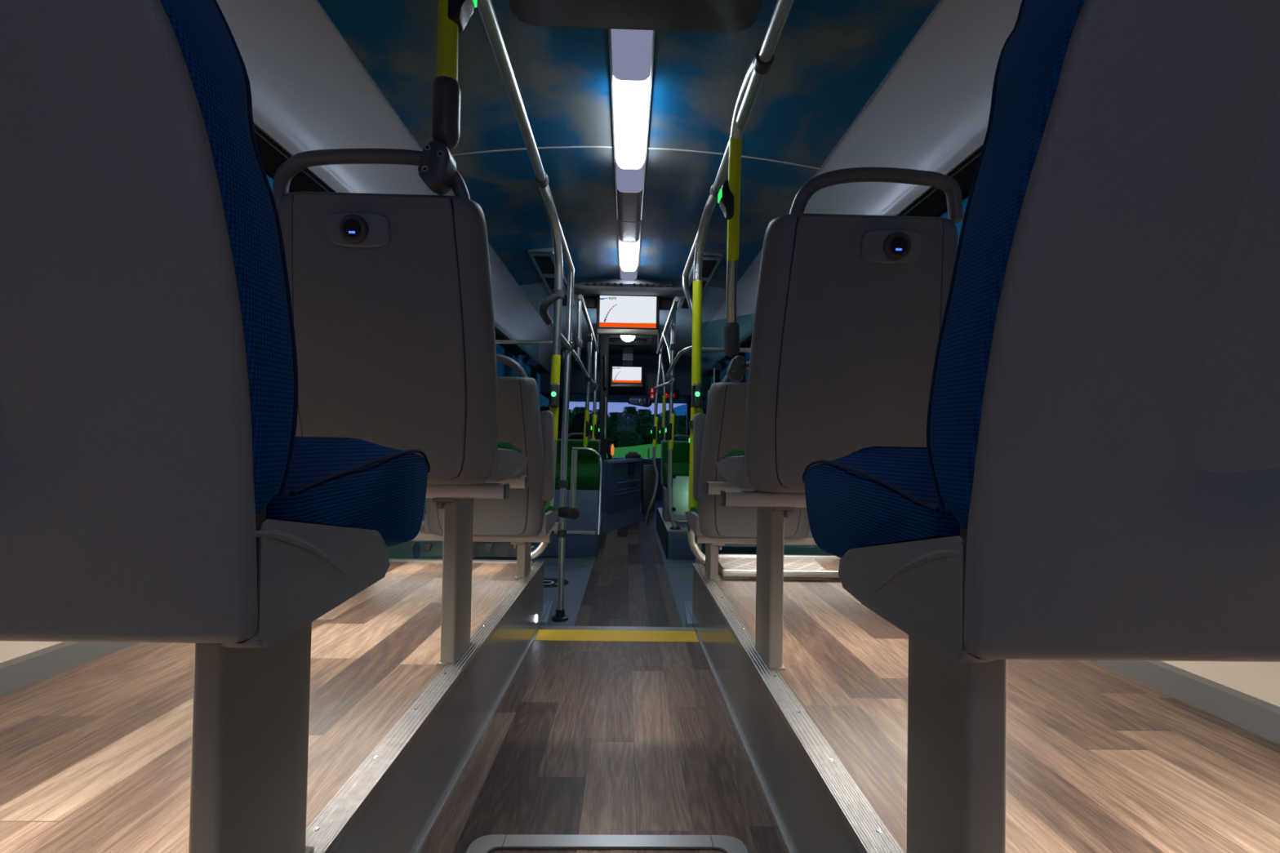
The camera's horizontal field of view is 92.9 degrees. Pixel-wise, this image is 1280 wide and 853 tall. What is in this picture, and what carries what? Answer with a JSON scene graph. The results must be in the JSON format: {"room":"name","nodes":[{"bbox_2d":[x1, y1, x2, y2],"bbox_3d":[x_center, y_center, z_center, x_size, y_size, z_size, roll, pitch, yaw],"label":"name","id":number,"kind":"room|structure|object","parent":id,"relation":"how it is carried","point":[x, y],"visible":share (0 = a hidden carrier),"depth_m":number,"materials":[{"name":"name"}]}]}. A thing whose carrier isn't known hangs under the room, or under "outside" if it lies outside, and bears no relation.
{"room":"bus interior","nodes":[
{"label":"bus interior","id":0,"kind":"room"},
{"bbox_2d":[0,502,475,662],"bbox_3d":[-1.409,0.533,4.461,0.050,1.230,11.600,1,-1,-1],"label":"wall","id":1,"kind":"structure","parent":0,"point":[9,650],"depth_m":3.35,"materials":[{"name":"beige"}]},
{"bbox_2d":[0,641,138,696],"bbox_3d":[-1.283,0.489,0.723,0.035,0.167,4.120,1,-1,-1],"label":"baseboard","id":2,"kind":"structure","parent":1,"relation":"attached to","point":[19,673],"depth_m":1.32,"materials":[{"name":"grey"}]},
{"bbox_2d":[495,343,507,376],"bbox_3d":[-1.415,-0.453,5.654,0.006,0.785,1.750,1,-1,-1],"label":"window","id":3,"kind":"structure","parent":1,"relation":"in","point":[500,349],"depth_m":6.24,"materials":[{"name":"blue glass"}]},
{"bbox_2d":[511,352,533,377],"bbox_3d":[-1.456,-0.421,7.478,0.006,0.785,1.700,1,-1,-1],"label":"window","id":4,"kind":"structure","parent":1,"relation":"in","point":[528,370],"depth_m":7.57,"materials":[{"name":"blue glass"}]},
{"bbox_2d":[536,371,549,412],"bbox_3d":[-1.498,-0.387,9.327,0.006,0.785,1.800,1,-1,-1],"label":"window","id":5,"kind":"structure","parent":1,"relation":"in","point":[544,402],"depth_m":9.23,"materials":[{"name":"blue glass"}]},
{"bbox_2d":[412,313,754,559],"bbox_3d":[-0.091,0.125,2.868,2.480,1.615,0.073,1,-1,-1],"label":"glass wall","id":6,"kind":"structure","parent":1,"relation":"attached to","point":[416,548],"depth_m":2.85,"materials":[{"name":"clear glass"}]},
{"bbox_2d":[388,558,533,563],"bbox_3d":[-0.919,0.619,2.776,0.858,0.020,0.034,1,-1,-1],"label":"trim","id":7,"kind":"structure","parent":6,"relation":"attached to","point":[389,559],"depth_m":2.77,"materials":[{"name":"silver metal"}]},
{"bbox_2d":[0,561,532,852],"bbox_3d":[-0.856,0.539,0.731,0.890,0.142,4.120,1,-1,-1],"label":"floor","id":8,"kind":"structure","parent":0,"point":[95,755],"depth_m":1.12,"materials":[{"name":"brown wood"}]},
{"bbox_2d":[0,0,430,852],"bbox_3d":[-0.798,-0.005,0.656,0.973,1.054,0.638,1,-1,-1],"label":"passenger seat","id":9,"kind":"object","parent":8,"relation":"on","point":[157,483],"visible":1,"depth_m":0.48,"materials":[{"name":"grey plastic"}]},
{"bbox_2d":[160,0,293,513],"bbox_3d":[-0.597,-0.219,0.454,0.587,0.587,0.199,1,-1,-1],"label":"cushion","id":10,"kind":"object","parent":9,"relation":"on","point":[227,322],"depth_m":0.47,"materials":[{"name":"blue fabric"}]},
{"bbox_2d":[266,436,428,546],"bbox_3d":[-0.556,0.090,0.767,0.450,0.155,0.424,1,-1,-1],"label":"seat cushion","id":11,"kind":"object","parent":9,"relation":"on","point":[340,491],"depth_m":0.73,"materials":[{"name":"blue fabric"}]},
{"bbox_2d":[272,148,528,666],"bbox_3d":[-0.809,-0.015,1.530,0.989,1.159,0.580,1,-1,-1],"label":"passenger seat","id":12,"kind":"object","parent":8,"relation":"on","point":[391,295],"visible":0.84,"depth_m":1.31,"materials":[{"name":"grey plastic"}]},
{"bbox_2d":[342,218,360,237],"bbox_3d":[-0.595,-0.410,1.258,0.037,0.037,0.011,1,-1,-1],"label":"socket","id":13,"kind":"object","parent":12,"relation":"attached to","point":[351,227],"depth_m":1.26,"materials":[{"name":"black plastic"}]},
{"bbox_2d":[417,0,476,195],"bbox_3d":[-0.399,-0.854,1.274,0.099,0.720,0.066,1,-1,-1],"label":"pole","id":14,"kind":"object","parent":12,"relation":"attached to","point":[437,167],"visible":1,"depth_m":1.25,"materials":[{"name":"yellow metal"}]},
{"bbox_2d":[431,75,460,151],"bbox_3d":[-0.406,-0.649,1.273,0.057,0.141,0.057,1,-1,-1],"label":"handle","id":15,"kind":"object","parent":14,"relation":"attached to","point":[446,90],"depth_m":1.25,"materials":[{"name":"grey plastic"}]},
{"bbox_2d":[497,441,521,453],"bbox_3d":[-0.576,0.058,1.625,0.456,0.046,0.386,1,-1,-1],"label":"seat cushion","id":16,"kind":"object","parent":12,"relation":"on","point":[507,446],"depth_m":1.59,"materials":[{"name":"green fabric"}]},
{"bbox_2d":[411,353,559,578],"bbox_3d":[-0.832,0.167,2.478,0.992,0.884,0.572,1,-1,-1],"label":"passenger seat","id":17,"kind":"object","parent":8,"relation":"on","point":[521,519],"visible":0.52,"depth_m":2.29,"materials":[{"name":"grey plastic"}]},
{"bbox_2d":[530,185,564,559],"bbox_3d":[-0.437,-0.180,2.583,0.175,1.594,0.419,1,-1,-1],"label":"pole","id":18,"kind":"object","parent":8,"relation":"on","point":[556,354],"visible":0.74,"depth_m":2.74,"materials":[{"name":"silver metal"}]},
{"bbox_2d":[539,293,598,386],"bbox_3d":[-0.459,-0.498,4.866,0.098,0.146,4.270,1,-1,-1],"label":"handrail","id":19,"kind":"object","parent":18,"relation":"attached to","point":[544,307],"visible":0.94,"depth_m":2.87,"materials":[{"name":"silver metal"}]},
{"bbox_2d":[216,0,562,372],"bbox_3d":[-1.087,-1.024,3.946,0.295,0.285,10.500,1,-1,-1],"label":"cove","id":20,"kind":"object","parent":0,"point":[310,91],"visible":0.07,"depth_m":2.02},
{"bbox_2d":[253,124,547,373],"bbox_3d":[-1.310,-0.993,3.940,0.149,0.235,10.500,1,-1,-1],"label":"wall","id":21,"kind":"structure","parent":0,"point":[272,155],"depth_m":2.21,"materials":[{"name":"black"}]},
{"bbox_2d":[333,566,543,852],"bbox_3d":[-0.408,0.767,0.737,0.015,0.558,4.120,1,-1,-1],"label":"panel","id":22,"kind":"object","parent":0,"point":[397,819],"depth_m":1.27,"materials":[{"name":"grey"}]},
{"bbox_2d":[305,561,544,852],"bbox_3d":[-0.416,0.536,0.743,0.047,0.128,4.123,1,-1,-1],"label":"trim","id":23,"kind":"structure","parent":22,"relation":"attached to","point":[331,826],"depth_m":1.04,"materials":[{"name":"metal"}]},
{"bbox_2d":[413,631,537,852],"bbox_3d":[-0.395,0.741,0.646,0.008,0.218,3.935,1,-1,-1],"label":"trim","id":24,"kind":"structure","parent":22,"relation":"attached to","point":[441,807],"depth_m":1.43,"materials":[{"name":"silver metal"}]},
{"bbox_2d":[472,499,694,626],"bbox_3d":[-0.190,1.179,6.490,2.500,0.055,7.575,1,-1,-1],"label":"floor","id":25,"kind":"structure","parent":0,"point":[680,578],"depth_m":4.58,"materials":[{"name":"blue plastic"}]},
{"bbox_2d":[475,515,603,558],"bbox_3d":[-0.894,1.024,5.784,1.035,0.215,1.200,1,-1,-1],"label":"box","id":26,"kind":"object","parent":25,"relation":"on","point":[576,546],"visible":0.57,"depth_m":5.19,"materials":[{"name":"blue"}]},
{"bbox_2d":[553,432,602,535],"bbox_3d":[-0.565,0.496,5.509,0.445,0.884,0.639,1,-1,-1],"label":"partition","id":27,"kind":"object","parent":26,"relation":"on","point":[589,462],"visible":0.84,"depth_m":5.21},
{"bbox_2d":[555,462,599,490],"bbox_3d":[-0.564,0.452,5.465,0.400,0.235,0.528,1,-1,-1],"label":"seat cushion","id":28,"kind":"object","parent":27,"relation":"on","point":[588,477],"depth_m":5.22,"materials":[{"name":"green fabric"}]},
{"bbox_2d":[556,440,599,463],"bbox_3d":[-0.584,0.305,5.714,0.385,0.340,0.152,1,-1,-1],"label":"cushion","id":29,"kind":"object","parent":27,"relation":"on","point":[584,456],"depth_m":5.70,"materials":[{"name":"green fabric"}]},
{"bbox_2d":[582,333,592,447],"bbox_3d":[-0.490,-0.291,5.747,0.081,1.182,0.059,1,-1,-1],"label":"pole","id":30,"kind":"object","parent":27,"relation":"attached to","point":[587,425],"visible":0.96,"depth_m":5.73,"materials":[{"name":"silver metal"}]},
{"bbox_2d":[541,599,552,626],"bbox_3d":[-0.454,0.986,2.933,0.057,0.200,0.380,1,-1,-1],"label":"step corner","id":31,"kind":"structure","parent":25,"relation":"on","point":[548,604],"depth_m":2.95,"materials":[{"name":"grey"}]},
{"bbox_2d":[542,577,568,587],"bbox_3d":[-0.633,1.106,4.308,0.256,0.004,0.256,1,-1,-1],"label":"floor sticker","id":32,"kind":"object","parent":25,"relation":"on","point":[551,582],"visible":0.65,"depth_m":4.31,"materials":[{"name":"black plastic"}]},
{"bbox_2d":[551,268,574,621],"bbox_3d":[-0.438,0.072,3.531,0.096,2.043,0.216,1,-1,-1],"label":"pole","id":33,"kind":"object","parent":25,"relation":"on","point":[560,615],"visible":0.89,"depth_m":3.51,"materials":[{"name":"silver metal"}]},
{"bbox_2d":[557,449,579,519],"bbox_3d":[-0.392,0.327,3.433,0.086,0.393,0.196,2,-1,-29],"label":"bar","id":34,"kind":"object","parent":33,"relation":"attached to","point":[570,513],"visible":0.98,"depth_m":3.39,"materials":[{"name":"silver metal"}]},
{"bbox_2d":[568,413,592,439],"bbox_3d":[-0.793,0.503,8.302,0.408,1.352,0.550,1,-1,-1],"label":"chair","id":35,"kind":"object","parent":25,"relation":"on","point":[577,425],"visible":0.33,"depth_m":8.04,"materials":[{"name":"plastic"}]},
{"bbox_2d":[545,457,642,533],"bbox_3d":[-0.704,0.784,8.098,1.430,0.785,3.250,1,-1,-1],"label":"base cabinet","id":36,"kind":"object","parent":25,"relation":"on","point":[620,502],"visible":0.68,"depth_m":6.90,"materials":[{"name":"blue"}]},
{"bbox_2d":[598,334,608,461],"bbox_3d":[-0.660,0.037,7.012,0.582,2.240,0.125,1,-1,11],"label":"post","id":37,"kind":"object","parent":25,"relation":"on","point":[604,344],"visible":0.29,"depth_m":6.95,"materials":[{"name":"black metal"}]},
{"bbox_2d":[574,533,683,626],"bbox_3d":[-0.096,1.124,4.780,0.600,0.004,3.600,1,-1,-1],"label":"floor strip","id":38,"kind":"object","parent":25,"relation":"on","point":[628,584],"visible":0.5,"depth_m":4.19,"materials":[{"name":"laminate"}]},
{"bbox_2d":[641,464,655,512],"bbox_3d":[0.122,0.869,8.491,0.180,0.660,0.080,1,-1,-1],"label":"wall","id":39,"kind":"structure","parent":25,"relation":"on","point":[648,473],"depth_m":8.45,"materials":[{"name":"grey plastic"}]},
{"bbox_2d":[644,344,662,526],"bbox_3d":[0.160,0.066,6.905,0.175,2.127,0.059,1,-1,-1],"label":"pole","id":40,"kind":"object","parent":25,"relation":"on","point":[654,430],"visible":0.94,"depth_m":6.89,"materials":[{"name":"silver metal"}]},
{"bbox_2d":[659,358,666,507],"bbox_3d":[0.295,0.135,8.008,0.105,2.076,0.059,1,-1,-1],"label":"pole","id":41,"kind":"object","parent":25,"relation":"on","point":[662,432],"visible":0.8,"depth_m":8.00,"materials":[{"name":"silver metal"}]},
{"bbox_2d":[684,600,693,626],"bbox_3d":[0.239,0.999,2.949,0.057,0.200,0.380,1,-1,-1],"label":"step corner","id":42,"kind":"structure","parent":25,"relation":"on","point":[687,605],"depth_m":2.95,"materials":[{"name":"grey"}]},
{"bbox_2d":[682,275,702,563],"bbox_3d":[0.309,0.093,3.634,0.196,2.039,0.100,0,-1,35],"label":"pole","id":43,"kind":"object","parent":25,"relation":"on","point":[688,295],"visible":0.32,"depth_m":3.62,"materials":[{"name":"silver metal"}]},
{"bbox_2d":[665,346,692,377],"bbox_3d":[0.248,-0.450,4.312,0.096,0.080,1.307,1,-1,-6],"label":"handrail","id":44,"kind":"object","parent":43,"relation":"attached to","point":[690,348],"visible":0.84,"depth_m":4.01,"materials":[{"name":"silver metal"}]},
{"bbox_2d":[656,507,756,559],"bbox_3d":[0.634,1.039,6.108,0.855,0.250,1.780,1,-1,-1],"label":"box","id":45,"kind":"object","parent":25,"relation":"on","point":[677,547],"visible":0.43,"depth_m":5.22,"materials":[{"name":"blue"}]},
{"bbox_2d":[665,310,680,529],"bbox_3d":[0.299,-0.129,5.311,0.150,2.049,0.100,1,-1,-1],"label":"pole","id":46,"kind":"object","parent":45,"relation":"on","point":[669,430],"visible":0.91,"depth_m":5.29,"materials":[{"name":"silver metal"}]},
{"bbox_2d":[660,435,689,521],"bbox_3d":[0.434,0.495,6.058,0.427,0.827,0.628,1,-1,-1],"label":"partition","id":47,"kind":"object","parent":45,"relation":"on","point":[681,449],"visible":0.48,"depth_m":6.22,"materials":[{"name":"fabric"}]},
{"bbox_2d":[662,441,689,475],"bbox_3d":[0.426,0.333,6.256,0.390,0.340,0.152,1,-1,-1],"label":"cushion","id":48,"kind":"object","parent":47,"relation":"on","point":[681,450],"depth_m":6.24,"materials":[{"name":"green fabric"}]},
{"bbox_2d":[662,462,689,486],"bbox_3d":[0.446,0.480,6.008,0.405,0.235,0.528,1,-1,-1],"label":"seat cushion","id":49,"kind":"object","parent":47,"relation":"on","point":[677,468],"depth_m":5.90,"materials":[{"name":"green fabric"}]},
{"bbox_2d":[671,474,688,527],"bbox_3d":[0.424,0.664,5.487,0.324,0.468,0.225,1,-1,-1],"label":"panel","id":50,"kind":"object","parent":45,"relation":"on","point":[680,495],"visible":0.52,"depth_m":5.40,"materials":[{"name":"green"}]},
{"bbox_2d":[419,640,788,852],"bbox_3d":[-0.052,0.760,0.590,0.690,0.234,3.810,1,-1,-1],"label":"floor","id":51,"kind":"structure","parent":0,"point":[585,737],"depth_m":1.48,"materials":[{"name":"brown wood"}]},
{"bbox_2d":[466,834,747,852],"bbox_3d":[-0.053,0.763,0.884,0.514,0.034,0.558,1,-1,-1],"label":"frame","id":52,"kind":"object","parent":51,"relation":"in","point":[488,843],"visible":1,"depth_m":1.14,"materials":[{"name":"silver metal"}]},
{"bbox_2d":[533,625,698,642],"bbox_3d":[-0.099,0.901,2.605,0.686,0.041,0.225,1,-1,-1],"label":"step edge","id":53,"kind":"structure","parent":51,"relation":"attached to","point":[608,633],"depth_m":2.60,"materials":[{"name":"yellow metal"}]},
{"bbox_2d":[539,353,711,404],"bbox_3d":[-0.221,-0.708,9.437,2.500,0.575,1.750,1,-1,-1],"label":"wall","id":54,"kind":"structure","parent":0,"point":[682,368],"depth_m":8.90,"materials":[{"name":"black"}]},
{"bbox_2d":[627,394,652,407],"bbox_3d":[-0.004,-0.384,8.834,0.348,0.217,0.260,1,-1,-1],"label":"mirror","id":55,"kind":"object","parent":54,"relation":"attached to","point":[642,401],"visible":1,"depth_m":8.71,"materials":[{"name":"black mirror"}]},
{"bbox_2d":[629,398,649,405],"bbox_3d":[-0.007,-0.349,8.707,0.297,0.106,0.008,1,-1,-1],"label":"mirror glass","id":56,"kind":"object","parent":55,"relation":"attached to","point":[637,402],"depth_m":8.70,"materials":[{"name":"grey"}]},
{"bbox_2d":[317,0,939,355],"bbox_3d":[-0.094,-1.153,4.045,1.680,0.090,10.650,1,-1,-1],"label":"ceiling","id":57,"kind":"structure","parent":0,"point":[830,56],"depth_m":2.32,"materials":[{"name":"plastic"}]},
{"bbox_2d":[476,0,573,271],"bbox_3d":[-0.356,-1.092,1.292,0.060,0.269,4.760,1,-1,-1],"label":"rail","id":58,"kind":"object","parent":57,"relation":"attached to","point":[486,8],"visible":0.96,"depth_m":1.75,"materials":[{"name":"silver metal"}]},
{"bbox_2d":[527,247,555,294],"bbox_3d":[-0.650,-1.148,4.457,0.173,0.064,1.261,1,-1,-1],"label":"ceiling vent","id":59,"kind":"object","parent":57,"relation":"in","point":[544,264],"depth_m":4.21,"materials":[{"name":"black plastic"}]},
{"bbox_2d":[577,294,599,352],"bbox_3d":[-0.454,-1.007,5.665,0.035,0.282,2.590,1,-1,-1],"label":"rail","id":60,"kind":"object","parent":57,"relation":"attached to","point":[580,297],"visible":0.86,"depth_m":5.26,"materials":[{"name":"silver metal"}]},
{"bbox_2d":[574,296,582,360],"bbox_3d":[-0.443,-0.707,4.405,0.055,0.466,0.056,1,-1,-1],"label":"pole","id":61,"kind":"object","parent":60,"relation":"attached to","point":[578,342],"visible":0.88,"depth_m":4.39,"materials":[{"name":"silver metal"}]},
{"bbox_2d":[591,350,599,439],"bbox_3d":[-0.502,-0.164,6.895,0.088,1.395,0.059,1,-1,-1],"label":"pole","id":62,"kind":"object","parent":60,"relation":"attached to","point":[595,429],"visible":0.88,"depth_m":6.88,"materials":[{"name":"silver metal"}]},
{"bbox_2d":[610,346,643,387],"bbox_3d":[-0.174,-0.806,8.154,0.445,0.538,0.300,1,-1,-1],"label":"monitor","id":63,"kind":"object","parent":57,"relation":"hanging from","point":[627,375],"visible":1,"depth_m":8.21,"materials":[{"name":"black plastic"}]},
{"bbox_2d":[573,282,684,310],"bbox_3d":[-0.091,-1.050,4.887,0.919,0.167,0.263,1,-1,-1],"label":"air duct","id":64,"kind":"object","parent":57,"relation":"attached to","point":[667,293],"visible":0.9,"depth_m":4.81,"materials":[{"name":"grey plastic"}]},
{"bbox_2d":[595,294,659,336],"bbox_3d":[-0.098,-0.905,4.953,0.507,0.329,0.126,1,-1,-1],"label":"monitor","id":65,"kind":"object","parent":64,"relation":"attached to","point":[616,314],"visible":1,"depth_m":4.89,"materials":[{"name":"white plastic"}]},
{"bbox_2d":[617,218,641,280],"bbox_3d":[-0.075,-1.154,4.116,0.140,0.054,1.290,1,-1,-1],"label":"ceiling lamp","id":66,"kind":"object","parent":57,"relation":"attached to","point":[628,233],"visible":0.99,"depth_m":3.89,"materials":[{"name":"white"}]},
{"bbox_2d":[608,28,655,222],"bbox_3d":[-0.038,-1.184,2.466,0.144,0.054,1.990,1,-1,-1],"label":"ceiling lamp","id":67,"kind":"object","parent":57,"relation":"attached to","point":[632,56],"visible":0.94,"depth_m":2.26,"materials":[{"name":"grey"}]},
{"bbox_2d":[608,335,654,345],"bbox_3d":[-0.139,-1.086,7.169,0.630,0.060,1.200,1,-1,-1],"label":"roof hatch","id":68,"kind":"object","parent":57,"relation":"attached to","point":[613,340],"visible":0.37,"depth_m":7.52,"materials":[{"name":"black"}]},
{"bbox_2d":[508,0,763,32],"bbox_3d":[-0.006,-1.199,1.377,0.695,0.072,0.810,1,-1,-1],"label":"roof hatch","id":69,"kind":"object","parent":57,"relation":"attached to","point":[692,15],"visible":1,"depth_m":1.72,"materials":[{"name":"grey plastic"}]},
{"bbox_2d":[452,146,819,169],"bbox_3d":[-0.062,-1.167,2.617,1.680,0.075,0.008,1,-1,-1],"label":"trim","id":70,"kind":"structure","parent":57,"relation":"attached to","point":[562,147],"depth_m":2.62,"materials":[{"name":"grey"}]},
{"bbox_2d":[656,296,679,354],"bbox_3d":[0.236,-0.993,5.681,0.035,0.278,2.590,1,-1,-1],"label":"rail","id":71,"kind":"object","parent":57,"relation":"attached to","point":[676,299],"visible":0.91,"depth_m":5.27,"materials":[{"name":"silver metal"}]},
{"bbox_2d":[702,252,723,295],"bbox_3d":[0.463,-1.128,4.446,0.135,0.064,1.146,1,-1,-1],"label":"ceiling vent","id":72,"kind":"object","parent":57,"relation":"in","point":[709,266],"depth_m":4.20,"materials":[{"name":"black plastic"}]},
{"bbox_2d":[682,0,794,276],"bbox_3d":[0.334,-1.078,1.337,0.060,0.266,4.820,1,-1,-1],"label":"rail","id":73,"kind":"object","parent":57,"relation":"attached to","point":[763,60],"visible":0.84,"depth_m":1.65,"materials":[{"name":"silver metal"}]},
{"bbox_2d":[640,457,662,499],"bbox_3d":[-0.269,0.900,10.302,2.600,0.750,0.040,1,-1,-1],"label":"wall","id":74,"kind":"structure","parent":0,"point":[659,495],"depth_m":10.29,"materials":[{"name":"blue"}]},
{"bbox_2d":[549,400,563,445],"bbox_3d":[-1.407,0.073,10.211,0.230,1.060,0.180,1,-1,-1],"label":"pillar","id":75,"kind":"structure","parent":74,"relation":"attached to","point":[561,402],"depth_m":10.13,"materials":[{"name":"black"}]},
{"bbox_2d":[685,403,691,440],"bbox_3d":[0.902,0.115,10.262,0.230,1.060,0.180,1,-1,-1],"label":"pillar","id":76,"kind":"structure","parent":74,"relation":"attached to","point":[688,405],"depth_m":10.18,"materials":[{"name":"black"}]},
{"bbox_2d":[692,568,860,852],"bbox_3d":[0.297,0.780,0.753,0.015,0.558,4.120,1,-1,-1],"label":"panel","id":77,"kind":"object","parent":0,"point":[810,823],"depth_m":1.29,"materials":[{"name":"grey"}]},
{"bbox_2d":[695,632,793,852],"bbox_3d":[0.289,0.753,0.661,0.008,0.218,3.935,1,-1,-1],"label":"trim","id":78,"kind":"structure","parent":77,"relation":"attached to","point":[781,831],"depth_m":1.45,"materials":[{"name":"silver metal"}]},
{"bbox_2d":[692,563,904,852],"bbox_3d":[0.313,0.549,0.759,0.047,0.128,4.123,1,-1,-1],"label":"trim","id":79,"kind":"structure","parent":77,"relation":"attached to","point":[869,834],"depth_m":1.04,"materials":[{"name":"metal"}]},
{"bbox_2d":[703,146,982,376],"bbox_3d":[1.120,-0.950,3.994,0.149,0.235,10.500,1,-1,-1],"label":"wall","id":80,"kind":"structure","parent":0,"point":[931,203],"depth_m":2.32,"materials":[{"name":"black"}]},
{"bbox_2d":[684,0,1022,374],"bbox_3d":[0.897,-0.989,3.990,0.295,0.285,10.500,1,-1,-1],"label":"cove","id":81,"kind":"object","parent":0,"point":[930,112],"visible":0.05,"depth_m":2.04,"materials":[{"name":"plastic"}]},
{"bbox_2d":[702,564,1279,852],"bbox_3d":[0.753,0.568,0.767,0.890,0.142,4.120,1,-1,-1],"label":"floor","id":82,"kind":"structure","parent":0,"point":[1100,759],"depth_m":1.08,"materials":[{"name":"brown wood"}]},
{"bbox_2d":[686,194,717,565],"bbox_3d":[0.284,-0.162,2.619,0.113,1.589,0.381,1,-1,-1],"label":"pole","id":83,"kind":"object","parent":82,"relation":"on","point":[712,200],"visible":0.76,"depth_m":2.75,"materials":[{"name":"silver metal"}]},
{"bbox_2d":[685,361,817,581],"bbox_3d":[0.685,0.196,2.512,0.952,0.881,0.572,1,-1,-1],"label":"passenger seat","id":84,"kind":"object","parent":82,"relation":"on","point":[721,431],"visible":0.5,"depth_m":2.31,"materials":[{"name":"grey plastic"}]},
{"bbox_2d":[717,56,755,382],"bbox_3d":[0.308,-0.592,1.925,0.116,0.845,0.648,1,-1,5],"label":"pole","id":85,"kind":"object","parent":84,"relation":"attached to","point":[729,196],"visible":0.91,"depth_m":2.09,"materials":[{"name":"silver metal"}]},
{"bbox_2d":[724,322,739,357],"bbox_3d":[0.334,-0.314,2.214,0.060,0.123,0.057,1,-1,-1],"label":"socket","id":86,"kind":"object","parent":85,"relation":"attached to","point":[731,330],"depth_m":2.19,"materials":[{"name":"grey plastic"}]},
{"bbox_2d":[718,553,840,580],"bbox_3d":[0.727,0.614,2.650,0.782,0.050,0.312,1,-1,-1],"label":"step","id":87,"kind":"structure","parent":82,"relation":"on","point":[731,566],"depth_m":2.59,"materials":[{"name":"brown wood"}]},
{"bbox_2d":[704,167,963,670],"bbox_3d":[0.691,0.015,1.572,0.989,1.153,0.582,1,-1,-1],"label":"passenger seat","id":88,"kind":"object","parent":82,"relation":"on","point":[850,309],"visible":0.84,"depth_m":1.35,"materials":[{"name":"grey plastic"}]},
{"bbox_2d":[722,448,744,459],"bbox_3d":[0.477,0.085,1.658,0.448,0.046,0.386,1,-1,-1],"label":"seat cushion","id":89,"kind":"object","parent":88,"relation":"on","point":[734,452],"depth_m":1.62,"materials":[{"name":"green fabric"}]},
{"bbox_2d":[890,236,907,253],"bbox_3d":[0.549,-0.385,1.291,0.037,0.037,0.011,1,-1,-1],"label":"socket","id":90,"kind":"object","parent":88,"relation":"attached to","point":[899,245],"depth_m":1.29,"materials":[{"name":"black plastic"}]},
{"bbox_2d":[802,0,1279,852],"bbox_3d":[0.744,-0.018,0.751,0.919,1.135,0.718,1,-1,-1],"label":"passenger seat","id":91,"kind":"object","parent":82,"relation":"on","point":[1096,477],"visible":1,"depth_m":0.53,"materials":[{"name":"grey plastic"}]},
{"bbox_2d":[804,446,959,558],"bbox_3d":[0.520,0.119,0.854,0.450,0.173,0.498,1,-1,-1],"label":"seat cushion","id":92,"kind":"object","parent":91,"relation":"on","point":[872,502],"depth_m":0.80,"materials":[{"name":"blue fabric"}]},
{"bbox_2d":[929,0,1084,528],"bbox_3d":[0.599,-0.233,0.538,0.610,0.678,0.276,1,-1,-1],"label":"cushion","id":93,"kind":"object","parent":91,"relation":"on","point":[1007,390],"depth_m":0.52,"materials":[{"name":"blue fabric"}]},
{"bbox_2d":[783,544,1279,706],"bbox_3d":[1.140,0.578,4.517,0.050,1.230,11.600,1,-1,-1],"label":"wall","id":94,"kind":"structure","parent":0,"point":[1259,680],"depth_m":1.21,"materials":[{"name":"beige"}]},
{"bbox_2d":[934,191,969,244],"bbox_3d":[1.218,-0.479,1.772,0.006,0.785,1.930,1,-1,-1],"label":"window","id":95,"kind":"structure","parent":94,"relation":"in","point":[944,214],"depth_m":2.30,"materials":[{"name":"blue glass"}]},
{"bbox_2d":[1090,660,1279,744],"bbox_3d":[1.181,0.533,0.777,0.035,0.167,4.120,1,-1,-1],"label":"baseboard","id":96,"kind":"structure","parent":94,"relation":"attached to","point":[1260,717],"depth_m":1.24,"materials":[{"name":"grey"}]},
{"label":"outside","id":97,"kind":"structure","parent":0,"visible":0},
{"bbox_2d":[606,440,675,457],"bbox_3d":[-4.605,6.644,201.861,300.000,45.000,320.000,1,-1,-1],"label":"meadow","id":98,"kind":"structure","parent":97,"point":[642,450],"depth_m":83.12,"materials":[{"name":"green plant"}]},
{"bbox_2d":[595,421,625,448],"bbox_3d":[-8.923,2.861,157.821,10.315,8.368,7.074,1,-1,-1],"label":"tree","id":99,"kind":"object","parent":98,"relation":"on","point":[613,437],"visible":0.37,"depth_m":156.90,"materials":[{"name":"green plant"}]},
{"bbox_2d":[607,412,630,426],"bbox_3d":[-10.061,1.771,247.095,12.945,15.360,9.174,1,-1,-1],"label":"tree","id":100,"kind":"object","parent":98,"relation":"on","point":[618,418],"visible":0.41,"depth_m":245.46,"materials":[{"name":"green plant"}]},
{"bbox_2d":[614,426,641,447],"bbox_3d":[-4.941,3.833,171.807,11.970,7.973,7.950,1,-1,-1],"label":"tree","id":101,"kind":"object","parent":98,"relation":"on","point":[631,438],"visible":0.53,"depth_m":170.27,"materials":[{"name":"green plant"}]},
{"bbox_2d":[622,406,641,426],"bbox_3d":[-4.350,0.204,274.448,14.437,18.596,11.028,1,-1,-1],"label":"tree","id":102,"kind":"object","parent":98,"relation":"on","point":[630,412],"visible":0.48,"depth_m":272.43,"materials":[{"name":"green plant"}]},
{"bbox_2d":[626,424,653,445],"bbox_3d":[-1.119,3.437,185.829,12.896,8.018,8.888,1,-1,-1],"label":"tree","id":103,"kind":"object","parent":98,"relation":"on","point":[644,432],"visible":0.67,"depth_m":184.16,"materials":[{"name":"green plant"}]},
{"bbox_2d":[635,408,653,424],"bbox_3d":[1.783,0.441,301.096,15.233,18.365,10.501,1,-1,-1],"label":"tree","id":104,"kind":"object","parent":98,"relation":"on","point":[646,415],"visible":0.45,"depth_m":299.94,"materials":[{"name":"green plant"}]},
{"bbox_2d":[656,426,686,444],"bbox_3d":[9.331,3.183,165.109,10.672,6.454,8.149,1,-1,-1],"label":"tree","id":105,"kind":"object","parent":98,"relation":"on","point":[677,430],"visible":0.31,"depth_m":163.63,"materials":[{"name":"green plant"}]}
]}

